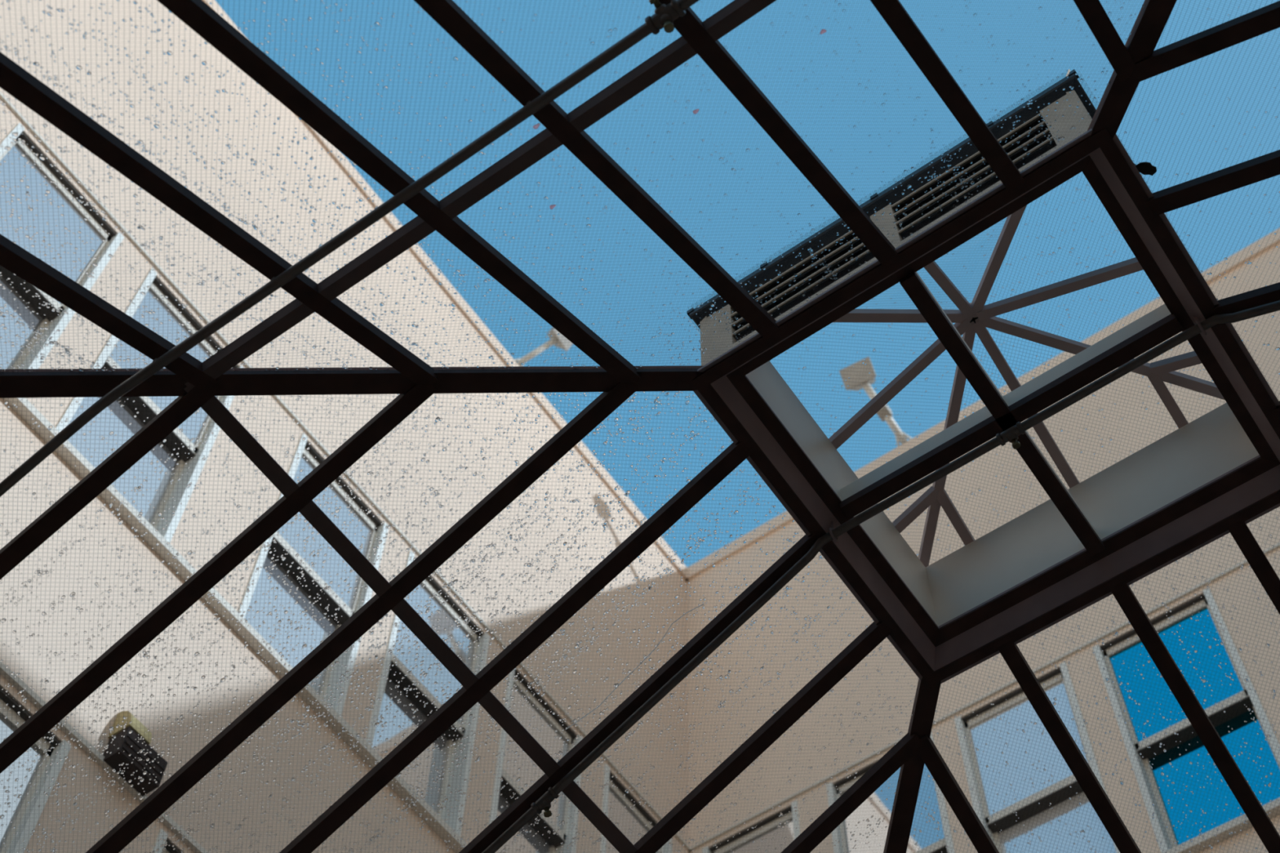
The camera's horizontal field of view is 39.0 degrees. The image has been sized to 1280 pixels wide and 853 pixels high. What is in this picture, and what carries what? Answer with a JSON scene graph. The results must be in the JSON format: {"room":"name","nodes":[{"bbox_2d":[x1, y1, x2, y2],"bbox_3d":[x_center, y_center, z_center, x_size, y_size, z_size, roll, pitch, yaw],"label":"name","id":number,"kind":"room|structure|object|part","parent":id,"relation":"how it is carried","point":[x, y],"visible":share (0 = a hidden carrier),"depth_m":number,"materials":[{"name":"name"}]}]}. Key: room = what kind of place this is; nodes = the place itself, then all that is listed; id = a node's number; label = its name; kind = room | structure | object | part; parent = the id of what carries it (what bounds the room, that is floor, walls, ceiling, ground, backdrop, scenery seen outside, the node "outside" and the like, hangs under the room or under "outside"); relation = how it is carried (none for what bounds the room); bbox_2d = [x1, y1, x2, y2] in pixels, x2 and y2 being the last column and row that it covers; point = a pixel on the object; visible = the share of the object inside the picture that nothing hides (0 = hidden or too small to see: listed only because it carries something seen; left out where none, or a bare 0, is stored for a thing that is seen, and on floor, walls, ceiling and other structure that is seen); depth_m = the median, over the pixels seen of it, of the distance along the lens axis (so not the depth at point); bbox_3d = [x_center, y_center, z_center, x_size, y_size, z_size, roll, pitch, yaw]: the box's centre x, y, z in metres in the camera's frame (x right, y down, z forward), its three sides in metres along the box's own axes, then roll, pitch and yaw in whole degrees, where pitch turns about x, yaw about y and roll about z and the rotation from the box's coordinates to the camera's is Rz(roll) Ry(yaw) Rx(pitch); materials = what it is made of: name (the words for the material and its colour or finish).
{"room":"glass-roofed atrium","nodes":[
{"label":"glass-roofed atrium","id":0,"kind":"room"},
{"bbox_2d":[0,0,689,852],"bbox_3d":[-4.412,0.045,14.371,0.450,14.952,17.250,-31,-66,17],"label":"wall","id":1,"kind":"structure","parent":0,"point":[57,584],"depth_m":17.22,"materials":[{"name":"beige paint"}]},
{"bbox_2d":[0,687,71,852],"bbox_3d":[-4.235,2.498,10.406,0.273,3.024,1.200,-31,-66,17],"label":"window","id":2,"kind":"structure","parent":1,"relation":"in","point":[24,831],"depth_m":11.51,"materials":[{"name":"glass"}]},
{"bbox_3d":[-4.202,2.131,11.020,0.012,1.377,1.008,-31,-66,17],"label":"pane","id":3,"kind":"part","parent":2,"relation":"part of","materials":[{"name":"clear glass"}]},
{"bbox_3d":[-3.907,2.900,10.636,0.273,3.012,0.066,-31,-66,17],"label":"casing","id":4,"kind":"part","parent":2,"relation":"part of","materials":[{"name":"white paint"}]},
{"bbox_2d":[0,123,124,368],"bbox_3d":[-5.077,-1.327,14.466,0.273,3.012,1.302,-31,-66,17],"label":"window","id":5,"kind":"structure","parent":1,"relation":"in","point":[71,211],"depth_m":15.11,"materials":[{"name":"glass"}]},
{"bbox_3d":[-5.434,-1.771,14.226,0.273,3.000,0.066,-31,-66,17],"label":"casing","id":6,"kind":"part","parent":5,"relation":"part of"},
{"bbox_3d":[-5.166,-0.925,13.870,0.012,1.371,1.110,-31,-66,17],"label":"pane","id":7,"kind":"part","parent":5,"relation":"part of","materials":[{"name":"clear glass"}]},
{"bbox_3d":[-5.166,-0.925,13.870,0.060,1.491,1.170,-31,-66,17],"label":"sash","id":8,"kind":"part","parent":5,"relation":"part of","materials":[{"name":"paint"}]},
{"bbox_3d":[-5.045,-1.692,15.077,0.012,1.371,1.110,-31,-66,17],"label":"pane","id":9,"kind":"part","parent":5,"relation":"part of","materials":[{"name":"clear glass"}]},
{"bbox_3d":[-5.045,-1.694,15.080,0.060,1.521,1.170,-31,-66,17],"label":"sash","id":10,"kind":"part","parent":5,"relation":"part of","materials":[{"name":"paint"}]},
{"bbox_3d":[-4.720,-0.889,14.715,0.273,3.000,0.066,-31,-66,17],"label":"casing","id":11,"kind":"part","parent":5,"relation":"part of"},
{"bbox_2d":[0,662,208,852],"bbox_3d":[-4.392,1.270,11.561,0.042,0.048,16.800,-31,-66,17],"label":"trim","id":12,"kind":"structure","parent":1,"relation":"attached to","point":[16,682],"depth_m":12.04,"materials":[{"name":"paint"}]},
{"bbox_2d":[102,711,168,796],"bbox_3d":[-3.430,2.209,12.360,0.204,0.516,0.396,-31,-66,17],"label":"wall lamp","id":13,"kind":"object","parent":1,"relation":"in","point":[113,759],"visible":0.91,"depth_m":12.19,"materials":[{"name":"black metal"}]},
{"bbox_2d":[107,711,151,744],"bbox_3d":[-3.484,2.078,12.432,0.204,0.264,0.204,-31,-66,17],"label":"hood","id":14,"kind":"object","parent":13,"relation":"attached to","point":[136,726],"depth_m":12.32,"materials":[{"name":"metal"}]},
{"bbox_2d":[55,267,244,542],"bbox_3d":[-4.128,-0.156,15.115,0.273,3.012,1.260,-31,-66,17],"label":"window","id":15,"kind":"structure","parent":1,"relation":"in","point":[118,422],"depth_m":15.02,"materials":[{"name":"glass"}]},
{"bbox_3d":[-4.473,-0.585,14.884,0.273,3.000,0.066,-31,-66,17],"label":"casing","id":16,"kind":"part","parent":15,"relation":"part of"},
{"bbox_3d":[-4.217,0.246,14.519,0.012,1.371,1.068,-31,-66,17],"label":"pane","id":17,"kind":"part","parent":15,"relation":"part of","materials":[{"name":"clear glass"}]},
{"bbox_3d":[-4.096,-0.521,15.726,0.012,1.371,1.068,-31,-66,17],"label":"pane","id":18,"kind":"part","parent":15,"relation":"part of","materials":[{"name":"clear glass"}]},
{"bbox_3d":[-4.096,-0.523,15.729,0.060,1.521,1.128,-31,-66,17],"label":"sash","id":19,"kind":"part","parent":15,"relation":"part of","materials":[{"name":"paint"}]},
{"bbox_3d":[-4.217,0.246,14.519,0.060,1.491,1.128,-31,-66,17],"label":"sash","id":20,"kind":"part","parent":15,"relation":"part of","materials":[{"name":"paint"}]},
{"bbox_3d":[-3.783,0.267,15.356,0.273,3.000,0.066,-31,-66,17],"label":"casing","id":21,"kind":"part","parent":15,"relation":"part of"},
{"bbox_2d":[151,828,181,852],"bbox_3d":[-3.017,4.001,11.239,0.273,3.024,1.272,-31,-66,17],"label":"window","id":22,"kind":"structure","parent":1,"relation":"in","point":[169,849],"depth_m":12.24,"materials":[{"name":"paint"}]},
{"bbox_3d":[-3.366,3.568,11.006,0.273,3.012,0.066,-31,-66,17],"label":"casing","id":23,"kind":"part","parent":22,"relation":"part of","materials":[{"name":"white paint"}]},
{"bbox_2d":[2,397,467,852],"bbox_3d":[-4.333,0.142,13.510,0.096,0.078,16.800,-31,-66,17],"label":"trim","id":24,"kind":"structure","parent":1,"relation":"attached to","point":[25,410],"depth_m":14.24,"materials":[{"name":"paint"}]},
{"bbox_2d":[237,432,388,715],"bbox_3d":[-2.928,1.325,15.936,0.273,3.012,1.272,-31,-66,17],"label":"window","id":25,"kind":"structure","parent":1,"relation":"in","point":[261,585],"depth_m":15.92,"materials":[{"name":"glass"}]},
{"bbox_3d":[-3.277,0.892,15.703,0.273,3.000,0.066,-31,-66,17],"label":"casing","id":26,"kind":"part","parent":25,"relation":"part of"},
{"bbox_3d":[-3.017,1.728,15.340,0.012,1.371,1.080,-31,-66,17],"label":"pane","id":27,"kind":"part","parent":25,"relation":"part of","materials":[{"name":"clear glass"}]},
{"bbox_3d":[-2.896,0.960,16.547,0.012,1.371,1.080,-31,-66,17],"label":"pane","id":28,"kind":"part","parent":25,"relation":"part of","materials":[{"name":"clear glass"}]},
{"bbox_3d":[-2.896,0.959,16.550,0.060,1.521,1.140,-31,-66,17],"label":"sash","id":29,"kind":"part","parent":25,"relation":"part of","materials":[{"name":"paint"}]},
{"bbox_3d":[-3.017,1.728,15.340,0.060,1.491,1.140,-31,-66,17],"label":"sash","id":30,"kind":"part","parent":25,"relation":"part of","materials":[{"name":"paint"}]},
{"bbox_3d":[-2.579,1.753,16.180,0.273,3.000,0.066,-31,-66,17],"label":"casing","id":31,"kind":"part","parent":25,"relation":"part of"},
{"bbox_2d":[0,91,690,852],"bbox_3d":[-4.308,-1.396,16.249,0.030,0.036,16.800,-31,-66,17],"label":"trim","id":32,"kind":"structure","parent":1,"relation":"attached to","point":[9,104],"depth_m":16.98,"materials":[{"name":"paint"}]},
{"bbox_2d":[365,550,489,836],"bbox_3d":[-2.004,2.466,16.568,0.273,3.012,1.266,-31,-66,17],"label":"window","id":33,"kind":"structure","parent":1,"relation":"in","point":[391,731],"depth_m":16.52,"materials":[{"name":"glass"}]},
{"bbox_3d":[-2.350,2.035,16.336,0.273,3.000,0.066,-31,-66,17],"label":"casing","id":34,"kind":"part","parent":33,"relation":"part of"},
{"bbox_3d":[-2.093,2.869,15.972,0.012,1.371,1.074,-31,-66,17],"label":"pane","id":35,"kind":"part","parent":33,"relation":"part of","materials":[{"name":"clear glass"}]},
{"bbox_3d":[-1.971,2.101,17.180,0.012,1.371,1.074,-31,-66,17],"label":"pane","id":36,"kind":"part","parent":33,"relation":"part of","materials":[{"name":"clear glass"}]},
{"bbox_3d":[-1.971,2.100,17.182,0.060,1.521,1.134,-31,-66,17],"label":"sash","id":37,"kind":"part","parent":33,"relation":"part of","materials":[{"name":"paint"}]},
{"bbox_3d":[-2.093,2.869,15.972,0.060,1.491,1.134,-31,-66,17],"label":"sash","id":38,"kind":"part","parent":33,"relation":"part of","materials":[{"name":"paint"}]},
{"bbox_3d":[-1.657,2.892,16.811,0.273,3.000,0.066,-31,-66,17],"label":"casing","id":39,"kind":"part","parent":33,"relation":"part of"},
{"bbox_2d":[202,0,687,582],"bbox_3d":[-4.400,-3.886,20.875,0.492,0.240,16.800,-31,-66,17],"label":"trim","id":40,"kind":"structure","parent":1,"relation":"on","point":[348,168],"depth_m":22.25,"materials":[{"name":"beige paint"}]},
{"bbox_2d":[514,327,573,366],"bbox_3d":[-1.281,-0.982,22.950,0.874,0.647,0.363,-19,-63,12],"label":"floodlight","id":41,"kind":"object","parent":40,"relation":"on","point":[562,342],"visible":0.57,"depth_m":22.92,"materials":[{"name":"white metal"}]},
{"bbox_3d":[-1.325,-0.937,22.883,0.656,0.485,0.080,-18,-62,11],"label":"arm","id":42,"kind":"part","parent":41,"relation":"part of"},
{"bbox_2d":[488,669,582,852],"bbox_3d":[-1.077,3.610,17.202,0.273,3.012,1.230,-31,-66,17],"label":"window","id":43,"kind":"structure","parent":1,"relation":"in","point":[547,735],"depth_m":17.50,"materials":[{"name":"paint"}]},
{"bbox_3d":[-1.414,3.192,16.977,0.273,3.000,0.066,-31,-66,17],"label":"casing","id":44,"kind":"part","parent":43,"relation":"part of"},
{"bbox_3d":[-1.167,4.012,16.606,0.012,1.371,1.038,-31,-66,17],"label":"pane","id":45,"kind":"part","parent":43,"relation":"part of","materials":[{"name":"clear glass"}]},
{"bbox_3d":[-1.045,3.244,17.814,0.012,1.371,1.038,-31,-66,17],"label":"pane","id":46,"kind":"part","parent":43,"relation":"part of","materials":[{"name":"clear glass"}]},
{"bbox_3d":[-1.045,3.243,17.816,0.060,1.521,1.098,-31,-66,17],"label":"sash","id":47,"kind":"part","parent":43,"relation":"part of","materials":[{"name":"paint"}]},
{"bbox_3d":[-1.167,4.012,16.606,0.060,1.491,1.098,-31,-66,17],"label":"sash","id":48,"kind":"part","parent":43,"relation":"part of","materials":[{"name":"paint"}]},
{"bbox_3d":[-0.741,4.022,17.438,0.273,3.000,0.066,-31,-66,17],"label":"casing","id":49,"kind":"part","parent":43,"relation":"part of","materials":[{"name":"white paint"}]},
{"bbox_2d":[600,763,671,852],"bbox_3d":[-0.141,4.766,17.843,0.273,3.012,1.206,-31,-66,17],"label":"window","id":50,"kind":"structure","parent":1,"relation":"in","point":[638,815],"depth_m":18.89,"materials":[{"name":"paint"}]},
{"bbox_3d":[-0.470,4.356,17.623,0.273,3.000,0.066,-31,-66,17],"label":"casing","id":51,"kind":"part","parent":50,"relation":"part of","materials":[{"name":"white paint"}]},
{"bbox_3d":[-0.108,4.401,18.454,0.012,1.371,1.014,-31,-66,17],"label":"pane","id":52,"kind":"part","parent":50,"relation":"part of","materials":[{"name":"clear glass"}]},
{"bbox_3d":[-0.108,4.399,18.457,0.060,1.521,1.074,-31,-66,17],"label":"sash","id":53,"kind":"part","parent":50,"relation":"part of","materials":[{"name":"paint"}]},
{"bbox_3d":[0.189,5.170,18.074,0.273,3.000,0.066,-31,-66,17],"label":"casing","id":54,"kind":"part","parent":50,"relation":"part of","materials":[{"name":"white paint"}]},
{"bbox_2d":[0,0,1279,852],"bbox_3d":[1.631,0.432,7.304,8.818,1.975,8.818,-31,-66,17],"label":"glass roof","id":55,"kind":"structure","parent":0,"point":[1224,505],"depth_m":7.58,"materials":[{"name":"clear glass"}]},
{"bbox_2d":[0,0,698,497],"bbox_3d":[-0.609,-0.829,6.104,6.729,0.848,0.118,-31,-66,17],"label":"pipe","id":56,"kind":"object","parent":55,"relation":"hanging from","point":[664,16],"visible":1,"depth_m":6.54,"materials":[{"name":"metal"}]},
{"bbox_2d":[654,4,666,13],"bbox_3d":[0.075,-1.415,6.159,0.045,0.050,0.046,-31,-66,17],"label":"outlet","id":57,"kind":"object","parent":56,"relation":"attached to","point":[660,8],"depth_m":6.14,"materials":[{"name":"paint"}]},
{"bbox_2d":[660,13,673,26],"bbox_3d":[0.089,-1.388,6.151,0.046,0.050,0.054,-31,-66,17],"label":"outlet","id":58,"kind":"object","parent":56,"relation":"attached to","point":[664,18],"depth_m":6.13,"materials":[{"name":"paint"}]},
{"bbox_2d":[533,124,538,128],"bbox_3d":[-0.380,-1.102,6.628,0.026,0.012,0.018,-31,-66,17],"label":"petal","id":59,"kind":"object","parent":55,"relation":"attached to","point":[536,126],"visible":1,"depth_m":6.63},
{"bbox_2d":[564,604,703,729],"bbox_3d":[-0.024,1.087,8.198,0.761,0.376,0.046,-33,-66,18],"label":"thread","id":60,"kind":"object","parent":55,"relation":"attached to","point":[702,604],"visible":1,"depth_m":8.20},
{"bbox_2d":[693,108,698,114],"bbox_3d":[0.210,-1.181,6.763,0.026,0.012,0.018,-31,-66,17],"label":"petal","id":61,"kind":"object","parent":55,"relation":"attached to","point":[695,111],"visible":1,"depth_m":6.76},
{"bbox_2d":[819,28,826,34],"bbox_3d":[0.670,-1.447,6.615,0.026,0.013,0.018,-31,-66,17],"label":"petal","id":62,"kind":"object","parent":55,"relation":"attached to","point":[823,30],"visible":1,"depth_m":6.61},
{"bbox_2d":[481,300,1279,852],"bbox_3d":[1.635,0.407,7.356,8.336,1.718,0.084,-31,-66,17],"label":"pipe","id":63,"kind":"object","parent":55,"relation":"hanging from","point":[1011,435],"visible":1,"depth_m":8.07,"materials":[{"name":"metal"}]},
{"bbox_2d":[541,800,551,809],"bbox_3d":[-0.422,1.686,8.059,0.046,0.052,0.055,-31,-66,17],"label":"outlet","id":64,"kind":"object","parent":63,"relation":"attached to","point":[545,804],"depth_m":8.04,"materials":[{"name":"paint"}]},
{"bbox_3d":[0.889,0.461,8.337,0.014,0.090,0.014,-31,-66,17],"label":"clamp rod","id":65,"kind":"part","parent":63,"relation":"part of","materials":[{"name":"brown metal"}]},
{"bbox_2d":[1008,433,1017,442],"bbox_3d":[1.648,0.045,7.994,0.046,0.052,0.055,-31,-66,17],"label":"outlet","id":66,"kind":"object","parent":63,"relation":"attached to","point":[1012,437],"depth_m":7.97,"materials":[{"name":"paint"}]},
{"bbox_2d":[686,68,1268,626],"bbox_3d":[1.655,-0.286,8.562,2.100,1.125,2.099,-31,-66,17],"label":"roof vent structure","id":67,"kind":"object","parent":55,"relation":"on","point":[1076,518],"visible":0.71,"depth_m":8.44,"materials":[{"name":"metal"}]},
{"bbox_3d":[0.356,-0.393,8.206,0.168,0.570,0.036,-31,-66,17],"label":"louver post","id":68,"kind":"part","parent":67,"relation":"part of","materials":[{"name":"grey metal"}]},
{"bbox_3d":[0.732,-0.519,7.885,0.762,0.150,0.036,-31,-66,17],"label":"louver rail","id":69,"kind":"part","parent":67,"relation":"part of","materials":[{"name":"black metal"}]},
{"bbox_3d":[1.090,-0.839,7.938,0.108,0.570,0.036,-31,-66,17],"label":"louver post","id":70,"kind":"part","parent":67,"relation":"part of","materials":[{"name":"grey metal"}]},
{"bbox_3d":[1.442,-0.951,7.626,0.762,0.150,0.036,-31,-66,17],"label":"louver rail","id":71,"kind":"part","parent":67,"relation":"part of","materials":[{"name":"black metal"}]},
{"bbox_3d":[1.824,-1.285,7.670,0.168,0.570,0.036,-31,-66,17],"label":"louver post","id":72,"kind":"part","parent":67,"relation":"part of","materials":[{"name":"grey metal"}]},
{"bbox_3d":[1.921,-1.270,7.677,0.036,0.570,0.168,-31,-66,17],"label":"louver post","id":73,"kind":"part","parent":67,"relation":"part of","materials":[{"name":"grey metal"}]},
{"bbox_2d":[1133,161,1156,175],"bbox_3d":[2.079,-1.059,7.438,0.088,0.041,0.065,-12,-61,8],"label":"leaf","id":74,"kind":"object","parent":55,"relation":"on","point":[1144,167],"visible":1,"depth_m":7.44,"materials":[{"name":"black plant"}]},
{"bbox_2d":[686,243,1279,852],"bbox_3d":[10.118,0.160,14.161,23.268,14.952,0.450,-31,-66,17],"label":"wall","id":75,"kind":"structure","parent":0,"point":[1128,397],"depth_m":20.08,"materials":[{"name":"beige paint"}]},
{"bbox_2d":[702,800,800,852],"bbox_3d":[1.216,5.090,18.002,1.206,3.012,0.273,-31,-66,17],"label":"window","id":76,"kind":"structure","parent":75,"relation":"in","point":[769,828],"depth_m":19.12,"materials":[{"name":"glass"}]},
{"bbox_3d":[0.751,5.370,18.177,0.066,3.000,0.273,-31,-66,17],"label":"casing","id":77,"kind":"part","parent":76,"relation":"part of","materials":[{"name":"white paint"}]},
{"bbox_3d":[1.213,4.718,18.613,1.074,1.521,0.060,-31,-66,17],"label":"sash","id":78,"kind":"part","parent":76,"relation":"part of","materials":[{"name":"paint"}]},
{"bbox_3d":[1.213,4.719,18.611,1.014,1.371,0.012,-31,-66,17],"label":"pane","id":79,"kind":"part","parent":76,"relation":"part of","materials":[{"name":"clear glass"}]},
{"bbox_3d":[1.681,4.805,17.837,0.066,3.000,0.273,-31,-66,17],"label":"casing","id":80,"kind":"part","parent":76,"relation":"part of","materials":[{"name":"white paint"}]},
{"bbox_2d":[826,732,955,852],"bbox_3d":[2.530,4.292,17.522,1.272,3.012,0.273,-31,-66,17],"label":"window","id":81,"kind":"structure","parent":75,"relation":"in","point":[926,840],"depth_m":18.12,"materials":[{"name":"glass"}]},
{"bbox_3d":[2.038,4.587,17.707,0.066,3.000,0.273,-31,-66,17],"label":"casing","id":82,"kind":"part","parent":81,"relation":"part of","materials":[{"name":"white paint"}]},
{"bbox_3d":[2.527,3.919,18.133,1.140,1.521,0.060,-31,-66,17],"label":"sash","id":83,"kind":"part","parent":81,"relation":"part of","materials":[{"name":"paint"}]},
{"bbox_3d":[2.527,3.921,18.131,1.080,1.371,0.012,-31,-66,17],"label":"pane","id":84,"kind":"part","parent":81,"relation":"part of","materials":[{"name":"clear glass"}]},
{"bbox_3d":[3.022,3.990,17.348,0.066,3.000,0.273,-31,-66,17],"label":"casing","id":85,"kind":"part","parent":81,"relation":"part of","materials":[{"name":"white paint"}]},
{"bbox_2d":[684,227,1279,581],"bbox_3d":[9.863,-3.393,20.885,23.268,0.240,0.498,-31,-66,17],"label":"trim","id":86,"kind":"structure","parent":75,"relation":"on","point":[1269,241],"depth_m":22.70,"materials":[{"name":"beige paint"}]},
{"bbox_2d":[839,356,911,446],"bbox_3d":[3.109,-0.250,23.383,0.489,0.840,1.160,-31,-66,17],"label":"floodlight","id":87,"kind":"object","parent":86,"relation":"on","point":[860,378],"visible":0.84,"depth_m":23.34,"materials":[{"name":"white metal"}]},
{"bbox_3d":[3.168,-0.164,23.321,0.096,0.648,0.958,-36,-67,19],"label":"arm","id":88,"kind":"part","parent":87,"relation":"part of"},
{"bbox_2d":[688,542,1279,852],"bbox_3d":[9.835,-1.061,16.171,22.818,0.036,0.030,-31,-66,17],"label":"trim","id":89,"kind":"structure","parent":75,"relation":"attached to","point":[1276,546],"depth_m":18.46,"materials":[{"name":"paint"}]},
{"bbox_2d":[954,662,1119,852],"bbox_3d":[3.797,3.521,17.059,1.284,3.012,0.273,-31,-66,17],"label":"window","id":90,"kind":"structure","parent":75,"relation":"in","point":[1042,748],"depth_m":17.36,"materials":[{"name":"glass"}]},
{"bbox_3d":[3.301,3.820,17.246,0.066,3.000,0.273,-31,-66,17],"label":"casing","id":91,"kind":"part","parent":90,"relation":"part of","materials":[{"name":"white paint"}]},
{"bbox_3d":[3.840,3.944,16.472,1.152,1.491,0.060,-31,-66,17],"label":"sash","id":92,"kind":"part","parent":90,"relation":"part of","materials":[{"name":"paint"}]},
{"bbox_3d":[3.795,3.149,17.671,1.152,1.521,0.060,-31,-66,17],"label":"sash","id":93,"kind":"part","parent":90,"relation":"part of","materials":[{"name":"paint"}]},
{"bbox_3d":[3.795,3.150,17.668,1.092,1.371,0.012,-31,-66,17],"label":"pane","id":94,"kind":"part","parent":90,"relation":"part of","materials":[{"name":"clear glass"}]},
{"bbox_3d":[3.840,3.944,16.472,1.092,1.371,0.012,-31,-66,17],"label":"pane","id":95,"kind":"part","parent":90,"relation":"part of","materials":[{"name":"clear glass"}]},
{"bbox_3d":[4.294,3.216,16.883,0.066,3.000,0.273,-31,-66,17],"label":"casing","id":96,"kind":"part","parent":90,"relation":"part of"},
{"bbox_2d":[1092,588,1279,852],"bbox_3d":[5.092,2.734,16.586,1.278,3.012,0.273,-31,-66,17],"label":"window","id":97,"kind":"structure","parent":75,"relation":"in","point":[1157,689],"depth_m":16.60,"materials":[{"name":"glass"}]},
{"bbox_3d":[4.598,3.032,16.772,0.066,3.000,0.273,-31,-66,17],"label":"casing","id":98,"kind":"part","parent":97,"relation":"part of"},
{"bbox_3d":[5.089,2.362,17.198,1.146,1.521,0.060,-31,-66,17],"label":"sash","id":99,"kind":"part","parent":97,"relation":"part of","materials":[{"name":"paint"}]},
{"bbox_3d":[5.089,2.364,17.195,1.086,1.371,0.012,-31,-66,17],"label":"pane","id":100,"kind":"part","parent":97,"relation":"part of","materials":[{"name":"blue glass"}]},
{"bbox_3d":[5.135,3.157,15.999,1.146,1.491,0.060,-31,-66,17],"label":"sash","id":101,"kind":"part","parent":97,"relation":"part of","materials":[{"name":"paint"}]},
{"bbox_3d":[5.135,3.157,15.999,1.086,1.371,0.012,-31,-66,17],"label":"pane","id":102,"kind":"part","parent":97,"relation":"part of","materials":[{"name":"blue glass"}]},
{"bbox_3d":[5.587,2.431,16.411,0.066,3.000,0.273,-31,-66,17],"label":"casing","id":103,"kind":"part","parent":97,"relation":"part of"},
{"bbox_2d":[1163,797,1279,852],"bbox_3d":[9.764,0.470,13.429,22.818,0.078,0.096,-31,-66,17],"label":"trim","id":104,"kind":"structure","parent":75,"relation":"attached to","point":[1233,825],"depth_m":15.18,"materials":[{"name":"paint"}]}
]}

